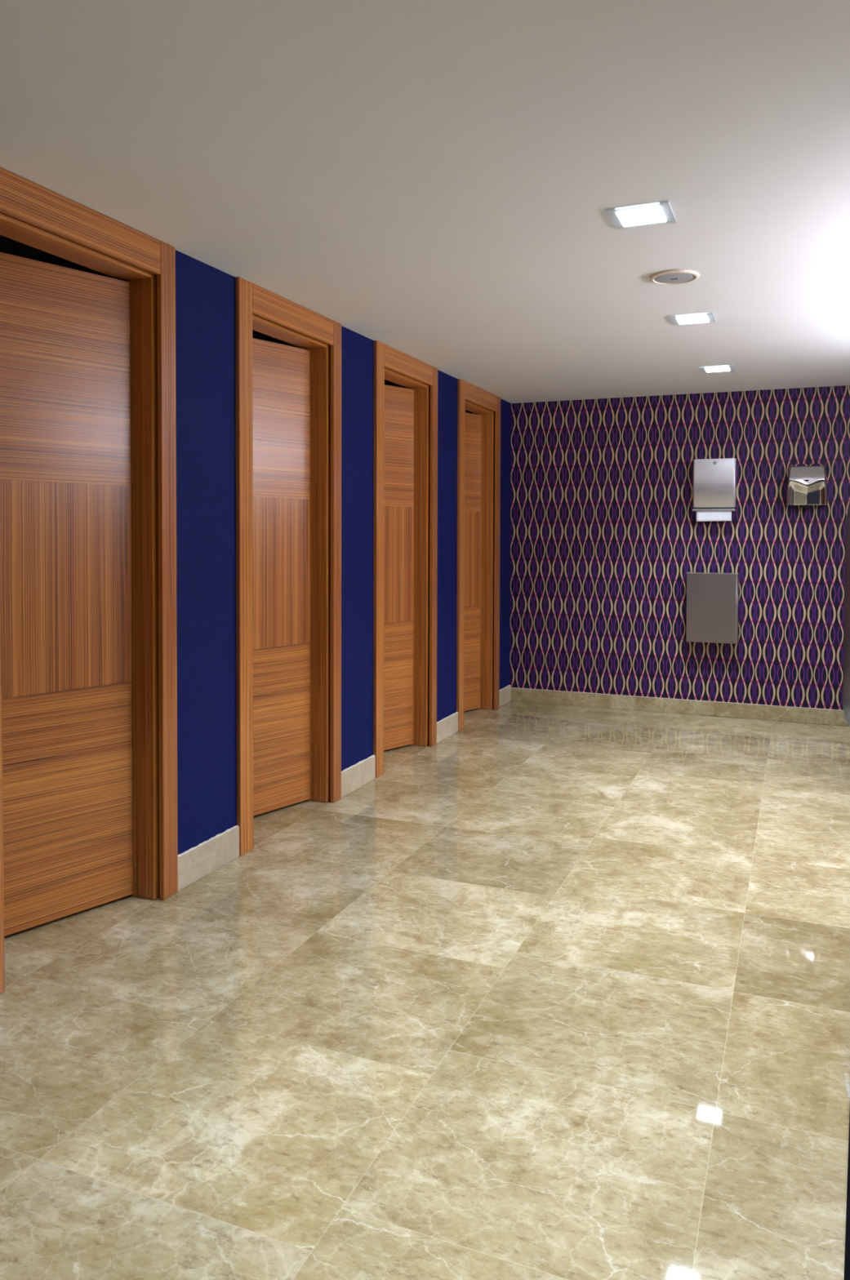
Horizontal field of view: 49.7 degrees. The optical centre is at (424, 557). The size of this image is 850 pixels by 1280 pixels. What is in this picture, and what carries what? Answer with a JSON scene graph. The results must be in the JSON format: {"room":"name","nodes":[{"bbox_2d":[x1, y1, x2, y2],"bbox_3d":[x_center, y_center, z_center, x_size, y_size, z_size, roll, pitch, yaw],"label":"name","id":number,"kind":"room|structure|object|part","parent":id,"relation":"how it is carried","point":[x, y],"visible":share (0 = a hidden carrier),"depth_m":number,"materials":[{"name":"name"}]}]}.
{"room":"public restroom","nodes":[
{"label":"public restroom","id":0,"kind":"room"},
{"bbox_2d":[93,272,119,279],"bbox_3d":[-1.483,0.037,3.590,1.240,2.200,0.080,1,2,22],"label":"wall partition","id":1,"kind":"structure","parent":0,"point":[100,273],"depth_m":3.40,"materials":[{"name":"black"}]},
{"bbox_2d":[261,337,301,348],"bbox_3d":[-1.024,0.010,4.712,1.240,2.200,0.080,1,2,22],"label":"wall partition","id":2,"kind":"structure","parent":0,"point":[271,340],"depth_m":4.52,"materials":[{"name":"black"}]},
{"bbox_2d":[175,249,511,854],"bbox_3d":[-0.963,0.052,3.053,0.128,2.200,8.119,1,2,22],"label":"wall","id":3,"kind":"structure","parent":0,"point":[206,358],"depth_m":3.43,"materials":[{"name":"blue paint"}]},
{"bbox_2d":[0,167,177,993],"bbox_3d":[-1.166,0.058,2.806,0.352,2.198,0.833,1,2,22],"label":"door","id":4,"kind":"structure","parent":3,"relation":"in","point":[88,639],"depth_m":2.94,"materials":[{"name":"brown wood"}]},
{"bbox_3d":[-1.194,-0.574,2.818,0.002,0.676,0.643,1,2,41],"label":"panel","id":5,"kind":"part","parent":4,"relation":"part of","materials":[{"name":"brown wood"}]},
{"bbox_3d":[-1.196,0.093,2.835,0.002,0.655,0.643,1,2,41],"label":"panel","id":6,"kind":"part","parent":4,"relation":"part of","materials":[{"name":"brown wood"}]},
{"bbox_3d":[-1.198,0.783,2.853,0.002,0.721,0.643,1,2,41],"label":"panel","id":7,"kind":"part","parent":4,"relation":"part of","materials":[{"name":"brown wood"}]},
{"bbox_2d":[177,825,239,891],"bbox_3d":[-0.787,1.084,3.331,0.016,0.122,0.378,1,2,22],"label":"baseboard","id":8,"kind":"structure","parent":3,"relation":"attached to","point":[202,860],"depth_m":3.31,"materials":[{"name":"stone"}]},
{"bbox_2d":[235,276,341,856],"bbox_3d":[-0.700,0.031,3.925,0.337,2.198,0.833,1,2,22],"label":"door","id":9,"kind":"structure","parent":3,"relation":"in","point":[282,391],"depth_m":4.07,"materials":[{"name":"brown wood"}]},
{"bbox_3d":[-0.729,-0.601,3.935,0.003,0.676,0.643,1,2,39],"label":"panel","id":10,"kind":"part","parent":9,"relation":"part of","materials":[{"name":"brown wood"}]},
{"bbox_3d":[-0.731,0.066,3.952,0.003,0.655,0.643,1,2,39],"label":"panel","id":11,"kind":"part","parent":9,"relation":"part of","materials":[{"name":"brown wood"}]},
{"bbox_3d":[-0.733,0.756,3.969,0.003,0.721,0.643,1,2,39],"label":"panel","id":12,"kind":"part","parent":9,"relation":"part of","materials":[{"name":"brown wood"}]},
{"bbox_2d":[341,755,375,797],"bbox_3d":[-0.329,1.057,4.452,0.016,0.122,0.378,1,2,22],"label":"baseboard","id":13,"kind":"structure","parent":3,"relation":"attached to","point":[353,777],"depth_m":4.44,"materials":[{"name":"stone"}]},
{"bbox_2d":[373,340,437,778],"bbox_3d":[-0.261,0.003,5.054,0.378,2.198,0.833,1,2,22],"label":"door","id":14,"kind":"structure","parent":3,"relation":"in","point":[405,523],"depth_m":5.25,"materials":[{"name":"brown wood"}]},
{"bbox_3d":[-0.289,0.039,5.088,0.003,0.655,0.643,2,2,43],"label":"panel","id":15,"kind":"part","parent":14,"relation":"part of","materials":[{"name":"brown wood"}]},
{"bbox_3d":[-0.291,0.729,5.106,0.003,0.721,0.643,2,2,43],"label":"panel","id":16,"kind":"part","parent":14,"relation":"part of","materials":[{"name":"brown wood"}]},
{"bbox_3d":[-0.287,-0.629,5.071,0.003,0.676,0.643,2,2,43],"label":"panel","id":17,"kind":"part","parent":14,"relation":"part of","materials":[{"name":"brown wood"}]},
{"bbox_2d":[436,711,457,742],"bbox_3d":[0.130,1.030,5.574,0.016,0.122,0.378,1,2,22],"label":"baseboard","id":18,"kind":"structure","parent":3,"relation":"attached to","point":[446,726],"depth_m":5.56,"materials":[{"name":"stone"}]},
{"bbox_2d":[456,378,500,731],"bbox_3d":[0.213,-0.024,6.170,0.347,2.198,0.833,1,2,22],"label":"door","id":19,"kind":"structure","parent":3,"relation":"in","point":[477,558],"depth_m":6.40,"materials":[{"name":"brown wood"}]},
{"bbox_3d":[0.181,0.702,6.216,0.002,0.721,0.643,1,2,40],"label":"panel","id":20,"kind":"part","parent":19,"relation":"part of","materials":[{"name":"brown wood"}]},
{"bbox_3d":[0.184,-0.656,6.182,0.002,0.676,0.643,1,2,40],"label":"panel","id":21,"kind":"part","parent":19,"relation":"part of","materials":[{"name":"brown wood"}]},
{"bbox_3d":[0.183,0.012,6.199,0.002,0.655,0.643,1,2,40],"label":"panel","id":22,"kind":"part","parent":19,"relation":"part of","materials":[{"name":"brown wood"}]},
{"bbox_2d":[498,684,511,707],"bbox_3d":[0.574,1.003,6.659,0.016,0.122,0.298,1,2,22],"label":"baseboard","id":23,"kind":"structure","parent":3,"relation":"attached to","point":[504,694],"depth_m":6.65,"materials":[{"name":"stone"}]},
{"bbox_2d":[384,379,408,388],"bbox_3d":[-0.565,-0.018,5.833,1.240,2.200,0.080,1,2,22],"label":"wall partition","id":24,"kind":"structure","parent":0,"point":[386,382],"depth_m":5.62,"materials":[{"name":"black"}]},
{"bbox_2d":[0,701,849,1279],"bbox_3d":[-0.197,1.222,2.768,4.270,0.120,8.119,1,2,22],"label":"floor","id":25,"kind":"structure","parent":0,"point":[553,992],"depth_m":2.28,"materials":[{"name":"stone"}]},
{"bbox_2d":[844,1114,849,1279],"bbox_3d":[0.903,1.195,1.337,0.534,0.011,2.628,1,2,26],"label":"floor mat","id":26,"kind":"object","parent":25,"relation":"on","point":[846,1260],"visible":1,"depth_m":1.62,"materials":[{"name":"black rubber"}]},
{"bbox_2d":[0,0,849,403],"bbox_3d":[-0.191,-1.097,2.709,4.270,0.120,8.119,1,2,22],"label":"ceiling","id":27,"kind":"structure","parent":0,"point":[434,181],"depth_m":2.38,"materials":[{"name":"white paint"}]},
{"bbox_2d":[604,200,676,229],"bbox_3d":[0.655,-1.032,2.771,0.184,0.009,0.184,1,2,22],"label":"recessed light","id":28,"kind":"object","parent":27,"relation":"in","point":[660,212],"visible":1,"depth_m":2.75,"materials":[{"name":"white glass"}]},
{"bbox_2d":[616,206,666,226],"bbox_3d":[0.655,-1.032,2.771,0.130,0.009,0.130,1,2,22],"label":"diffuser","id":29,"kind":"object","parent":28,"relation":"attached to","point":[645,215],"depth_m":2.76,"materials":[{"name":"white plastic"}]},
{"bbox_2d":[648,269,699,284],"bbox_3d":[0.931,-1.046,3.425,0.182,0.012,0.182,1,2,22],"label":"ceiling speaker","id":30,"kind":"object","parent":27,"relation":"attached to","point":[673,277],"visible":1,"depth_m":3.40,"materials":[{"name":"beige plastic"}]},
{"bbox_2d":[653,272,694,283],"bbox_3d":[0.931,-1.047,3.425,0.147,0.010,0.147,1,2,22],"label":"grille","id":31,"kind":"object","parent":30,"relation":"attached to","point":[659,277],"depth_m":3.41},
{"bbox_2d":[668,311,715,325],"bbox_3d":[1.195,-1.064,4.091,0.184,0.009,0.184,1,2,22],"label":"recessed light","id":32,"kind":"object","parent":27,"relation":"in","point":[702,317],"visible":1,"depth_m":4.07,"materials":[{"name":"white glass"}]},
{"bbox_2d":[675,315,709,324],"bbox_3d":[1.195,-1.064,4.091,0.130,0.009,0.130,1,2,22],"label":"diffuser","id":33,"kind":"object","parent":32,"relation":"attached to","point":[691,319],"depth_m":4.08,"materials":[{"name":"white plastic"}]},
{"bbox_2d":[699,364,735,373],"bbox_3d":[1.695,-1.093,5.316,0.184,0.009,0.184,1,2,22],"label":"recessed light","id":34,"kind":"object","parent":27,"relation":"in","point":[725,367],"visible":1,"depth_m":5.29,"materials":[{"name":"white glass"}]},
{"bbox_2d":[704,366,729,372],"bbox_3d":[1.695,-1.093,5.316,0.130,0.009,0.130,1,2,22],"label":"diffuser","id":35,"kind":"object","parent":34,"relation":"attached to","point":[715,369],"depth_m":5.30,"materials":[{"name":"white plastic"}]},
{"bbox_2d":[465,385,849,710],"bbox_3d":[1.365,-0.030,6.551,4.270,2.200,0.120,1,2,22],"label":"wall","id":36,"kind":"structure","parent":0,"point":[606,535],"depth_m":6.34,"materials":[{"name":"paper"}]},
{"bbox_2d":[511,687,848,725],"bbox_3d":[1.970,1.028,6.257,2.900,0.101,0.013,1,2,22],"label":"baseboard","id":37,"kind":"structure","parent":36,"relation":"attached to","point":[785,713],"depth_m":6.33,"materials":[{"name":"stone"}]},
{"bbox_2d":[685,571,738,644],"bbox_3d":[1.944,0.334,6.202,0.332,0.470,0.102,1,2,22],"label":"waste bin","id":38,"kind":"object","parent":36,"relation":"attached to","point":[712,598],"visible":1,"depth_m":6.16,"materials":[{"name":"metal"}]},
{"bbox_2d":[692,457,736,521],"bbox_3d":[1.950,-0.454,6.178,0.276,0.420,0.107,1,2,22],"label":"paper towel dispenser","id":39,"kind":"object","parent":36,"relation":"attached to","point":[714,480],"visible":1,"depth_m":6.14,"materials":[{"name":"metal"}]},
{"bbox_2d":[696,511,731,521],"bbox_3d":[1.935,-0.279,6.146,0.226,0.070,0.013,1,2,22],"label":"paper towel","id":40,"kind":"object","parent":39,"relation":"hanging from","point":[701,516],"depth_m":6.15,"materials":[{"name":"white paper"}]},
{"bbox_2d":[785,462,827,507],"bbox_3d":[2.475,-0.470,5.942,0.254,0.288,0.145,1,2,22],"label":"dryer","id":41,"kind":"object","parent":36,"relation":"attached to","point":[806,483],"visible":1,"depth_m":5.90,"materials":[{"name":"silver metal"}]},
{"bbox_3d":[1.838,0.089,1.908,0.120,2.440,8.359,1,2,22],"label":"wall","id":42,"kind":"structure","parent":0,"visible":0},
{"bbox_2d":[842,501,849,726],"bbox_3d":[2.324,0.192,4.216,0.722,1.480,0.083,1,2,22],"label":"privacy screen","id":43,"kind":"object","parent":42,"relation":"attached to","point":[846,681],"visible":1,"depth_m":4.34,"materials":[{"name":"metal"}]}
]}

